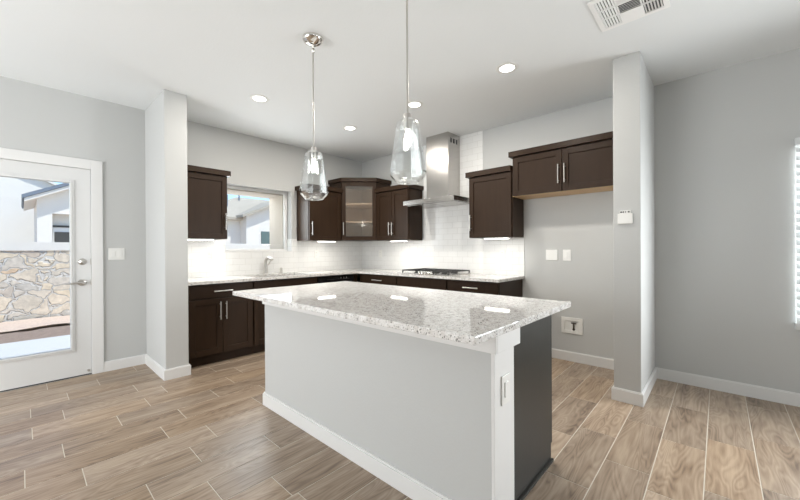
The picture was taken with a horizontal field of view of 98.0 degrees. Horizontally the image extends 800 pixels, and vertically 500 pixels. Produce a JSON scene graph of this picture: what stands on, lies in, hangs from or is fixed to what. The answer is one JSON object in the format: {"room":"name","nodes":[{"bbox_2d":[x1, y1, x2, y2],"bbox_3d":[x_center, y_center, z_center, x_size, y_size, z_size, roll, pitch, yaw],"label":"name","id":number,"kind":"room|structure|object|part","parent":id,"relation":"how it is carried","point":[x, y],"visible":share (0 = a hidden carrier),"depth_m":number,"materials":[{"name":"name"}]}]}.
{"room":"kitchen","nodes":[
{"label":"kitchen","id":0,"kind":"room"},
{"bbox_2d":[145,89,188,368],"bbox_3d":[-2.407,-0.143,3.571,0.736,2.726,0.193,0,0,43],"label":"wall","id":1,"kind":"structure","parent":0,"point":[166,194],"depth_m":3.35,"materials":[{"name":"paint"}]},
{"bbox_2d":[104,354,190,380],"bbox_3d":[-2.491,1.170,3.501,0.917,0.100,0.328,0,0,18],"label":"baseboard","id":2,"kind":"structure","parent":1,"relation":"attached to","point":[172,373],"depth_m":3.50,"materials":[{"name":"paint"}]},
{"bbox_2d":[0,76,361,392],"bbox_3d":[-3.055,-0.125,3.550,0.208,2.996,7.300,0,0,43],"label":"wall","id":3,"kind":"structure","parent":0,"point":[33,117],"depth_m":3.68,"materials":[{"name":"paint"}]},
{"bbox_2d":[0,147,103,391],"bbox_3d":[-3.411,0.173,3.120,0.264,2.108,1.123,0,0,43],"label":"door","id":4,"kind":"structure","parent":3,"relation":"in","point":[85,354],"depth_m":3.35,"materials":[{"name":"paint"}]},
{"bbox_3d":[-3.351,0.152,3.079,0.020,1.641,0.683,0,0,43],"label":"glass frame","id":5,"kind":"part","parent":4,"relation":"part of","materials":[{"name":"glass"}]},
{"bbox_3d":[-3.093,0.316,3.322,0.068,0.066,0.154,0,0,43],"label":"handle","id":6,"kind":"part","parent":4,"relation":"part of","materials":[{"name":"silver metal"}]},
{"bbox_2d":[108,248,124,259],"bbox_3d":[-2.906,0.040,3.563,0.010,0.120,0.130,0,0,43],"label":"light switch","id":7,"kind":"object","parent":3,"relation":"attached to","point":[113,253],"visible":1,"depth_m":3.56,"materials":[{"name":"plastic"}]},
{"bbox_2d":[187,165,230,239],"bbox_3d":[-2.289,-0.522,3.972,0.366,0.790,0.559,0,0,43],"label":"upper cabinet","id":8,"kind":"object","parent":3,"relation":"attached to","point":[206,187],"visible":0.54,"depth_m":3.90,"materials":[{"name":"brown wood"}]},
{"bbox_2d":[188,238,214,240],"bbox_3d":[-2.253,-0.118,3.899,0.070,0.018,0.300,0,0,43],"label":"light","id":9,"kind":"object","parent":8,"relation":"attached to","point":[188,238],"visible":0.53,"depth_m":3.87,"materials":[{"name":"plastic"}]},
{"bbox_3d":[-2.316,-0.133,3.981,0.299,0.012,0.531,0,0,43],"label":"panel","id":10,"kind":"part","parent":8,"relation":"part of","materials":[{"name":"white plastic"}]},
{"bbox_3d":[-2.294,-0.887,3.974,0.356,0.060,0.559,0,0,43],"label":"crown","id":11,"kind":"part","parent":8,"relation":"part of","materials":[{"name":"brown wood"}]},
{"bbox_3d":[-2.019,-0.329,4.023,0.038,0.190,0.013,0,0,43],"label":"handle","id":12,"kind":"part","parent":8,"relation":"part of","materials":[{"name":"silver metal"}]},
{"bbox_2d":[227,188,283,248],"bbox_3d":[-2.192,-0.128,4.943,0.399,2.986,2.072,0,0,43],"label":"wall surround","id":13,"kind":"object","parent":3,"relation":"attached to","point":[276,224],"visible":0.07,"depth_m":5.21,"materials":[{"name":"paint"}]},
{"bbox_2d":[225,185,286,250],"bbox_3d":[-1.995,-0.412,4.794,0.072,0.858,0.914,0,0,43],"label":"window","id":14,"kind":"structure","parent":3,"relation":"in","point":[284,194],"depth_m":5.00,"materials":[{"name":"paint"}]},
{"bbox_2d":[314,250,318,257],"bbox_3d":[-1.281,0.064,5.326,0.008,0.120,0.075,0,0,43],"label":"wall outlet","id":15,"kind":"object","parent":3,"relation":"attached to","point":[316,252],"visible":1,"depth_m":5.33,"materials":[{"name":"plastic"}]},
{"bbox_2d":[295,183,342,240],"bbox_3d":[-1.192,-0.531,5.168,0.366,0.790,0.608,0,0,43],"label":"upper cabinet","id":16,"kind":"object","parent":3,"relation":"attached to","point":[320,220],"visible":0.99,"depth_m":5.03,"materials":[{"name":"brown wood"}]},
{"bbox_3d":[-1.201,-0.142,5.197,0.299,0.012,0.580,0,0,43],"label":"panel","id":17,"kind":"part","parent":16,"relation":"part of","materials":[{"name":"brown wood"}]},
{"bbox_3d":[-1.198,-0.896,5.171,0.356,0.060,0.608,0,0,43],"label":"crown","id":18,"kind":"part","parent":16,"relation":"part of","materials":[{"name":"brown wood"}]},
{"bbox_3d":[-1.090,-0.499,5.080,0.020,0.716,0.547,0,0,43],"label":"door","id":19,"kind":"part","parent":16,"relation":"part of","materials":[{"name":"brown wood"}]},
{"bbox_2d":[328,178,390,240],"bbox_3d":[-0.634,-0.624,5.514,0.709,0.953,0.709,0,0,43],"label":"upper cabinet","id":20,"kind":"object","parent":3,"relation":"attached to","point":[358,197],"visible":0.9,"depth_m":5.47,"materials":[{"name":"brown wood"}]},
{"bbox_2d":[346,203,371,208],"bbox_3d":[-0.636,-0.709,5.540,0.648,0.018,0.648,0,0,43],"label":"shelf","id":21,"kind":"object","parent":20,"relation":"attached to","point":[348,205],"depth_m":5.53,"materials":[{"name":"brown wood"}]},
{"bbox_2d":[346,221,371,225],"bbox_3d":[-0.634,-0.429,5.540,0.648,0.018,0.648,0,0,43],"label":"shelf","id":22,"kind":"object","parent":20,"relation":"attached to","point":[348,223],"depth_m":5.51,"materials":[{"name":"brown wood"}]},
{"bbox_3d":[-0.625,-0.590,5.307,0.521,0.879,0.020,0,0,-2],"label":"door","id":23,"kind":"part","parent":20,"relation":"part of","materials":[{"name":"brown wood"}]},
{"bbox_3d":[-0.635,-0.594,5.544,0.664,0.857,0.664,0,0,43],"label":"panel","id":24,"kind":"part","parent":20,"relation":"part of","materials":[{"name":"clear glass"}]},
{"bbox_3d":[-0.637,-1.070,5.512,0.709,0.060,0.709,0,0,43],"label":"crown","id":25,"kind":"part","parent":20,"relation":"part of","materials":[{"name":"brown wood"}]},
{"bbox_2d":[0,0,799,161],"bbox_3d":[0.694,-1.574,0.103,10.000,0.120,6.900,0,0,43],"label":"ceiling","id":26,"kind":"structure","parent":0,"point":[218,54],"depth_m":2.69,"materials":[{"name":"paint"}]},
{"bbox_2d":[250,94,268,102],"bbox_3d":[-1.400,-1.508,3.464,0.184,0.005,0.184,0,0,43],"label":"recessed light","id":27,"kind":"object","parent":26,"relation":"in","point":[258,98],"visible":1,"depth_m":3.46,"materials":[{"name":"plastic"}]},
{"bbox_2d":[299,32,327,200],"bbox_3d":[-0.618,-0.937,2.480,0.202,1.152,0.202,0,0,43],"label":"pendant light","id":28,"kind":"object","parent":26,"relation":"hanging from","point":[312,39],"visible":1,"depth_m":2.46,"materials":[{"name":"clear glass"}]},
{"bbox_3d":[-0.618,-1.066,2.480,0.011,0.687,0.011,0,0,43],"label":"rod","id":29,"kind":"part","parent":28,"relation":"part of","materials":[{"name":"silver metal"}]},
{"bbox_3d":[-0.615,-0.535,2.481,0.202,0.345,0.202,0,0,43],"label":"lamp shade","id":30,"kind":"part","parent":28,"relation":"part of","materials":[{"name":"clear glass"}]},
{"bbox_2d":[311,146,316,159],"bbox_3d":[-0.616,-0.694,2.481,0.044,0.093,0.044,0,0,43],"label":"socket","id":31,"kind":"object","parent":28,"relation":"attached to","point":[313,149],"depth_m":2.46,"materials":[{"name":"silver metal"}]},
{"bbox_3d":[-0.616,-0.600,2.481,0.040,0.094,0.040,0,0,43],"label":"bulb","id":32,"kind":"part","parent":28,"relation":"part of","materials":[{"name":"white glass"}]},
{"bbox_2d":[343,125,356,130],"bbox_3d":[-0.622,-1.515,4.320,0.184,0.005,0.184,0,0,43],"label":"recessed light","id":33,"kind":"object","parent":26,"relation":"in","point":[347,127],"visible":1,"depth_m":4.30,"materials":[{"name":"plastic"}]},
{"bbox_2d":[390,0,425,184],"bbox_3d":[0.040,-0.939,1.877,0.202,1.152,0.202,0,0,43],"label":"pendant light","id":34,"kind":"object","parent":26,"relation":"hanging from","point":[407,118],"visible":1,"depth_m":1.87,"materials":[{"name":"clear glass"}]},
{"bbox_3d":[0.039,-1.068,1.877,0.011,0.687,0.011,0,0,43],"label":"rod","id":35,"kind":"part","parent":34,"relation":"part of","materials":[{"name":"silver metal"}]},
{"bbox_3d":[0.042,-0.602,1.878,0.040,0.094,0.040,0,0,43],"label":"bulb","id":36,"kind":"part","parent":34,"relation":"part of","materials":[{"name":"white glass"}]},
{"bbox_2d":[404,112,411,130],"bbox_3d":[0.041,-0.696,1.878,0.044,0.093,0.044,0,0,43],"label":"socket","id":37,"kind":"object","parent":34,"relation":"attached to","point":[408,121],"depth_m":1.86,"materials":[{"name":"silver metal"}]},
{"bbox_3d":[0.042,-0.537,1.879,0.202,0.345,0.202,0,0,43],"label":"lamp shade","id":38,"kind":"part","parent":34,"relation":"part of","materials":[{"name":"clear glass"}]},
{"bbox_2d":[406,101,422,107],"bbox_3d":[0.151,-1.517,3.628,0.184,0.005,0.184,0,0,43],"label":"recessed light","id":39,"kind":"object","parent":26,"relation":"in","point":[412,104],"visible":0.91,"depth_m":3.62,"materials":[{"name":"plastic"}]},
{"bbox_2d":[496,62,518,73],"bbox_3d":[0.894,-1.519,2.905,0.184,0.005,0.184,0,0,43],"label":"recessed light","id":40,"kind":"object","parent":26,"relation":"in","point":[508,67],"visible":1,"depth_m":2.89,"materials":[{"name":"plastic"}]},
{"bbox_2d":[587,0,669,31],"bbox_3d":[1.419,-1.518,2.152,0.376,0.010,0.380,0,0,43],"label":"ceiling vent","id":41,"kind":"object","parent":26,"relation":"in","point":[609,14],"visible":1,"depth_m":2.19,"materials":[{"name":"metal"}]},
{"bbox_2d":[0,351,799,499],"bbox_3d":[0.709,1.287,0.111,10.000,0.150,6.900,0,0,43],"label":"floor","id":42,"kind":"structure","parent":0,"point":[129,433],"depth_m":2.16,"materials":[{"name":"brown wood"}]},
{"bbox_2d":[188,281,252,367],"bbox_3d":[-2.130,0.786,3.933,0.646,0.862,0.701,0,0,43],"label":"base cabinet","id":43,"kind":"object","parent":42,"relation":"on","point":[220,322],"visible":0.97,"depth_m":3.73,"materials":[{"name":"brown wood"}]},
{"bbox_3d":[-2.029,0.810,3.637,0.020,0.585,0.324,0,0,43],"label":"door","id":44,"kind":"part","parent":43,"relation":"part of","materials":[{"name":"brown wood"}]},
{"bbox_3d":[-1.920,0.436,3.757,0.020,0.131,0.651,0,0,43],"label":"drawer","id":45,"kind":"part","parent":43,"relation":"part of","materials":[{"name":"brown wood"}]},
{"bbox_3d":[-1.918,0.646,3.716,0.038,0.190,0.013,0,0,43],"label":"handle","id":46,"kind":"part","parent":43,"relation":"part of","materials":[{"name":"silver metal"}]},
{"bbox_3d":[-1.877,0.646,3.760,0.038,0.190,0.013,0,0,43],"label":"handle","id":47,"kind":"part","parent":43,"relation":"part of","materials":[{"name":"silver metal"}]},
{"bbox_3d":[-1.807,0.808,3.879,0.020,0.585,0.324,0,0,43],"label":"door","id":48,"kind":"part","parent":43,"relation":"part of","materials":[{"name":"brown wood"}]},
{"bbox_2d":[251,276,316,353],"bbox_3d":[-1.598,0.782,4.514,0.646,0.862,0.870,0,0,43],"label":"base cabinet","id":49,"kind":"object","parent":42,"relation":"on","point":[258,307],"visible":0.12,"depth_m":4.09,"materials":[{"name":"brown wood"}]},
{"bbox_3d":[-1.541,0.806,4.170,0.020,0.585,0.426,0,0,43],"label":"door","id":50,"kind":"part","parent":49,"relation":"part of","materials":[{"name":"brown wood"}]},
{"bbox_3d":[-1.398,0.432,4.327,0.020,0.131,0.854,0,0,43],"label":"drawer","id":51,"kind":"part","parent":49,"relation":"part of","materials":[{"name":"brown wood"}]},
{"bbox_2d":[317,274,352,283],"bbox_3d":[-1.095,0.781,5.067,0.642,0.855,0.612,0,0,43],"label":"dishwasher","id":52,"kind":"object","parent":42,"relation":"on","point":[345,277],"visible":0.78,"depth_m":4.85,"materials":[{"name":"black metal"}]},
{"bbox_3d":[-0.874,0.408,4.864,0.040,0.017,0.380,0,0,43],"label":"handle","id":53,"kind":"part","parent":52,"relation":"part of","materials":[{"name":"black metal"}]},
{"bbox_2d":[352,274,356,281],"bbox_3d":[-0.879,0.775,5.350,0.577,0.862,0.085,0,0,43],"label":"base cabinet","id":54,"kind":"object","parent":42,"relation":"on","point":[354,275],"visible":0.04,"depth_m":5.15,"materials":[{"name":"brown wood"}]},
{"bbox_2d":[360,274,396,285],"bbox_3d":[-0.136,0.772,5.120,0.758,0.862,0.646,0,0,43],"label":"base cabinet","id":55,"kind":"object","parent":42,"relation":"on","point":[364,278],"visible":0.11,"depth_m":4.87,"materials":[{"name":"brown wood"}]},
{"bbox_2d":[188,268,523,285],"bbox_3d":[-0.571,0.332,3.984,2.865,0.030,2.890,0,0,43],"label":"countertop","id":56,"kind":"structure","parent":55,"relation":"on","point":[252,277],"depth_m":4.21,"materials":[{"name":"stone"}]},
{"bbox_2d":[263,257,272,273],"bbox_3d":[-1.753,0.204,4.638,0.151,0.234,0.104,0,0,43],"label":"faucet","id":57,"kind":"object","parent":56,"relation":"on","point":[266,258],"visible":0.99,"depth_m":4.63,"materials":[{"name":"silver metal"}]},
{"bbox_3d":[-1.749,0.144,4.634,0.143,0.114,0.045,0,0,24],"label":"spout","id":58,"kind":"part","parent":57,"relation":"part of","materials":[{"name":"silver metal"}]},
{"bbox_2d":[402,268,470,275],"bbox_3d":[0.464,0.284,4.560,0.770,0.050,0.510,0,0,43],"label":"cooktop","id":59,"kind":"object","parent":56,"relation":"in","point":[422,271],"visible":1,"depth_m":4.43,"materials":[{"name":"metal"}]},
{"bbox_3d":[0.464,0.304,4.560,0.770,0.010,0.510,0,0,43],"label":"plate","id":60,"kind":"part","parent":59,"relation":"part of","materials":[{"name":"metal"}]},
{"bbox_2d":[262,301,519,499],"bbox_3d":[-0.271,0.770,2.143,1.988,0.884,0.232,0,0,43],"label":"island base","id":61,"kind":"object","parent":42,"relation":"on","point":[424,415],"depth_m":1.75,"materials":[{"name":"paint"}]},
{"bbox_3d":[-0.291,1.162,2.141,1.958,0.100,0.197,0,0,43],"label":"baseboard","id":62,"kind":"part","parent":61,"relation":"part of","materials":[{"name":"paint"}]},
{"bbox_3d":[-0.272,0.374,2.142,1.987,0.092,0.231,0,0,43],"label":"trim","id":63,"kind":"part","parent":61,"relation":"part of","materials":[{"name":"paint"}]},
{"bbox_2d":[501,372,509,405],"bbox_3d":[0.450,0.589,1.473,0.010,0.122,0.075,0,0,43],"label":"wall outlet","id":64,"kind":"object","parent":61,"relation":"attached to","point":[505,379],"visible":1,"depth_m":1.46,"materials":[{"name":"plastic"}]},
{"bbox_2d":[397,276,447,289],"bbox_3d":[0.445,0.770,4.587,0.812,0.862,0.646,0,0,43],"label":"base cabinet","id":65,"kind":"object","parent":42,"relation":"on","point":[418,282],"visible":0.05,"depth_m":4.35,"materials":[{"name":"brown wood"}]},
{"bbox_2d":[447,279,522,296],"bbox_3d":[0.989,0.769,4.089,0.657,0.862,0.646,0,0,43],"label":"base cabinet","id":66,"kind":"object","parent":42,"relation":"on","point":[514,288],"visible":0.12,"depth_m":3.87,"materials":[{"name":"brown wood"}]},
{"bbox_3d":[0.802,0.421,3.885,0.644,0.131,0.020,0,0,43],"label":"drawer","id":67,"kind":"part","parent":66,"relation":"part of","materials":[{"name":"brown wood"}]},
{"bbox_2d":[514,315,553,499],"bbox_3d":[-0.011,0.768,2.443,1.929,0.884,0.625,0,0,43],"label":"base cabinet","id":68,"kind":"object","parent":42,"relation":"on","point":[533,354],"visible":0.09,"depth_m":1.79,"materials":[{"name":"brown wood"}]},
{"bbox_2d":[233,281,570,344],"bbox_3d":[-0.132,0.312,2.255,2.016,0.030,1.048,0,0,43],"label":"countertop","id":69,"kind":"structure","parent":68,"relation":"on","point":[462,317],"depth_m":1.83,"materials":[{"name":"stone"}]},
{"bbox_3d":[0.680,1.200,1.779,0.014,0.016,0.575,0,0,43],"label":"shoe molding","id":70,"kind":"part","parent":68,"relation":"part of","materials":[{"name":"black wood"}]},
{"bbox_2d":[362,48,799,392],"bbox_3d":[3.171,-0.156,2.654,10.200,2.996,0.208,0,0,43],"label":"wall","id":71,"kind":"structure","parent":0,"point":[725,196],"depth_m":3.09,"materials":[{"name":"paint"}]},
{"bbox_2d":[374,183,423,240],"bbox_3d":[-0.020,-0.538,5.193,0.681,0.790,0.366,0,0,43],"label":"upper cabinet","id":72,"kind":"object","parent":71,"relation":"attached to","point":[394,221],"visible":0.99,"depth_m":5.05,"materials":[{"name":"brown wood"}]},
{"bbox_3d":[-0.238,-0.504,5.211,0.314,0.716,0.020,0,0,43],"label":"door","id":73,"kind":"part","parent":72,"relation":"part of","materials":[{"name":"brown wood"}]},
{"bbox_3d":[-0.018,-0.903,5.196,0.681,0.060,0.356,0,0,43],"label":"crown","id":74,"kind":"part","parent":72,"relation":"part of","materials":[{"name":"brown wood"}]},
{"bbox_3d":[-0.001,-0.504,4.994,0.316,0.716,0.020,0,0,43],"label":"door","id":75,"kind":"part","parent":72,"relation":"part of","materials":[{"name":"brown wood"}]},
{"bbox_2d":[403,132,468,208],"bbox_3d":[0.505,-1.061,4.612,0.817,0.926,0.495,0,0,43],"label":"range hood","id":76,"kind":"object","parent":71,"relation":"attached to","point":[443,149],"visible":0.96,"depth_m":4.57,"materials":[{"name":"metal"}]},
{"bbox_2d":[465,165,523,238],"bbox_3d":[1.122,-0.541,4.147,0.574,0.790,0.366,0,0,43],"label":"upper cabinet","id":77,"kind":"object","parent":71,"relation":"attached to","point":[494,211],"visible":0.98,"depth_m":4.01,"materials":[{"name":"brown wood"}]},
{"bbox_3d":[1.123,-0.906,4.150,0.574,0.060,0.356,0,0,43],"label":"crown","id":78,"kind":"part","parent":77,"relation":"part of","materials":[{"name":"brown wood"}]},
{"bbox_3d":[1.041,-0.507,4.039,0.533,0.716,0.020,0,0,43],"label":"door","id":79,"kind":"part","parent":77,"relation":"part of","materials":[{"name":"brown wood"}]},
{"bbox_2d":[483,237,509,238],"bbox_3d":[1.124,-0.137,4.046,0.300,0.018,0.070,0,0,43],"label":"light","id":80,"kind":"object","parent":77,"relation":"attached to","point":[494,237],"visible":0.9,"depth_m":3.99,"materials":[{"name":"plastic"}]},
{"bbox_3d":[1.152,-0.152,4.158,0.546,0.012,0.299,0,0,43],"label":"panel","id":81,"kind":"part","parent":77,"relation":"part of","materials":[{"name":"white plastic"}]},
{"bbox_2d":[546,250,557,259],"bbox_3d":[1.691,0.056,3.877,0.125,0.118,0.006,0,0,43],"label":"light switch","id":82,"kind":"object","parent":71,"relation":"attached to","point":[550,254],"visible":1,"depth_m":3.88,"materials":[{"name":"plastic"}]},
{"bbox_2d":[508,131,612,199],"bbox_3d":[1.714,-0.837,3.602,1.086,0.492,0.366,0,0,43],"label":"upper cabinet","id":83,"kind":"object","parent":71,"relation":"attached to","point":[582,165],"visible":0.84,"depth_m":3.47,"materials":[{"name":"brown wood"}]},
{"bbox_3d":[1.440,-0.803,3.670,0.512,0.420,0.020,0,0,43],"label":"door","id":84,"kind":"part","parent":83,"relation":"part of","materials":[{"name":"brown wood"}]},
{"bbox_3d":[1.717,-1.054,3.605,1.086,0.058,0.356,0,0,43],"label":"crown","id":85,"kind":"part","parent":83,"relation":"part of","materials":[{"name":"brown wood"}]},
{"bbox_3d":[1.746,-0.597,3.615,1.058,0.012,0.306,0,0,43],"label":"panel","id":86,"kind":"part","parent":83,"relation":"part of","materials":[{"name":"brown wood"}]},
{"bbox_3d":[1.634,-0.767,3.453,0.013,0.190,0.038,0,0,43],"label":"handle","id":87,"kind":"part","parent":83,"relation":"part of","materials":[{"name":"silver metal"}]},
{"bbox_3d":[1.826,-0.805,3.317,0.521,0.420,0.020,0,0,43],"label":"door","id":88,"kind":"part","parent":83,"relation":"part of","materials":[{"name":"brown wood"}]},
{"bbox_2d":[563,250,570,260],"bbox_3d":[1.808,0.056,3.767,0.082,0.120,0.010,0,0,43],"label":"wall outlet","id":89,"kind":"object","parent":71,"relation":"attached to","point":[566,253],"visible":1,"depth_m":3.76,"materials":[{"name":"plastic"}]},
{"bbox_2d":[561,316,582,334],"bbox_3d":[1.846,0.814,3.734,0.215,0.171,0.016,0,0,43],"label":"water supply box","id":90,"kind":"object","parent":71,"relation":"attached to","point":[568,325],"visible":1,"depth_m":3.73,"materials":[{"name":"plastic"}]},
{"bbox_2d":[552,348,799,406],"bbox_3d":[3.831,1.142,1.383,7.115,0.100,0.804,0,0,43],"label":"baseboard","id":91,"kind":"structure","parent":71,"relation":"attached to","point":[759,392],"depth_m":2.92,"materials":[{"name":"paint"}]},
{"bbox_2d":[795,146,799,321],"bbox_3d":[3.562,-0.124,2.348,1.210,1.430,0.070,0,0,43],"label":"window","id":92,"kind":"structure","parent":71,"relation":"in","point":[797,161],"depth_m":2.72,"materials":[{"name":"paint"}]},
{"bbox_2d":[794,137,799,329],"bbox_3d":[3.451,-0.123,2.234,1.212,1.450,0.045,0,0,43],"label":"window blind","id":93,"kind":"object","parent":92,"relation":"attached to","point":[796,140],"visible":1,"depth_m":2.63,"materials":[{"name":"white plastic"}]},
{"bbox_3d":[3.455,0.577,2.236,1.212,0.050,0.041,0,0,43],"label":"rail","id":94,"kind":"part","parent":93,"relation":"part of","materials":[{"name":"white plastic"}]},
{"bbox_2d":[613,51,654,392],"bbox_3d":[2.046,-0.166,3.019,0.183,2.726,0.789,0,0,43],"label":"wall","id":95,"kind":"structure","parent":0,"point":[633,87],"depth_m":2.75,"materials":[{"name":"paint"}]},
{"bbox_2d":[618,210,632,223],"bbox_3d":[1.768,-0.258,2.729,0.102,0.105,0.012,0,0,43],"label":"thermostat","id":96,"kind":"object","parent":95,"relation":"attached to","point":[625,217],"visible":1,"depth_m":2.72,"materials":[{"name":"plastic"}]},
{"label":"outside","id":97,"kind":"structure","parent":0,"visible":0},
{"bbox_2d":[0,323,69,333],"bbox_3d":[-22.835,1.806,26.370,59.799,0.725,80.000,0,0,43],"label":"ground","id":98,"kind":"structure","parent":97,"point":[62,324],"depth_m":6.24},
{"bbox_2d":[0,177,57,241],"bbox_3d":[-17.212,-1.186,16.752,5.200,5.300,3.750,0,0,43],"label":"house","id":99,"kind":"structure","parent":98,"relation":"on","point":[16,224],"depth_m":14.47,"materials":[{"name":"paint"}]},
{"bbox_2d":[0,335,69,358],"bbox_3d":[-5.537,1.344,2.783,2.419,0.130,5.600,0,0,43],"label":"patio slab","id":100,"kind":"object","parent":98,"relation":"on","point":[26,347],"depth_m":4.58,"materials":[{"name":"concrete"}]},
{"bbox_2d":[0,325,69,343],"bbox_3d":[-4.526,1.298,6.535,1.140,0.024,12.500,0,0,43],"label":"soil bed","id":101,"kind":"object","parent":98,"relation":"on","point":[61,330],"visible":0.06,"depth_m":5.36,"materials":[{"name":"brown soil"}]},
{"bbox_2d":[0,315,69,331],"bbox_3d":[-5.399,1.281,7.336,1.190,0.024,12.500,0,0,43],"label":"gravel bed","id":102,"kind":"object","parent":98,"relation":"on","point":[36,322],"visible":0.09,"depth_m":6.14,"materials":[{"name":"beige gravel"}]},
{"bbox_2d":[21,183,68,241],"bbox_3d":[-11.970,-0.787,14.034,4.200,4.460,4.480,0,0,43],"label":"house","id":103,"kind":"structure","parent":98,"relation":"on","point":[50,205],"depth_m":11.72,"materials":[{"name":"paint"}]},
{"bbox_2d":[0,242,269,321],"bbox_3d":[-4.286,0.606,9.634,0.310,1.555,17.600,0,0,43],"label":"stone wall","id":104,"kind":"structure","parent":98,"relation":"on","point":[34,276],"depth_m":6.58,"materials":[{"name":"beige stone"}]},
{"bbox_2d":[225,195,269,243],"bbox_3d":[-8.038,-0.947,21.063,7.800,4.700,10.600,0,0,43],"label":"house","id":105,"kind":"structure","parent":98,"relation":"on","point":[247,219],"depth_m":16.95,"materials":[{"name":"paint"}]}
]}

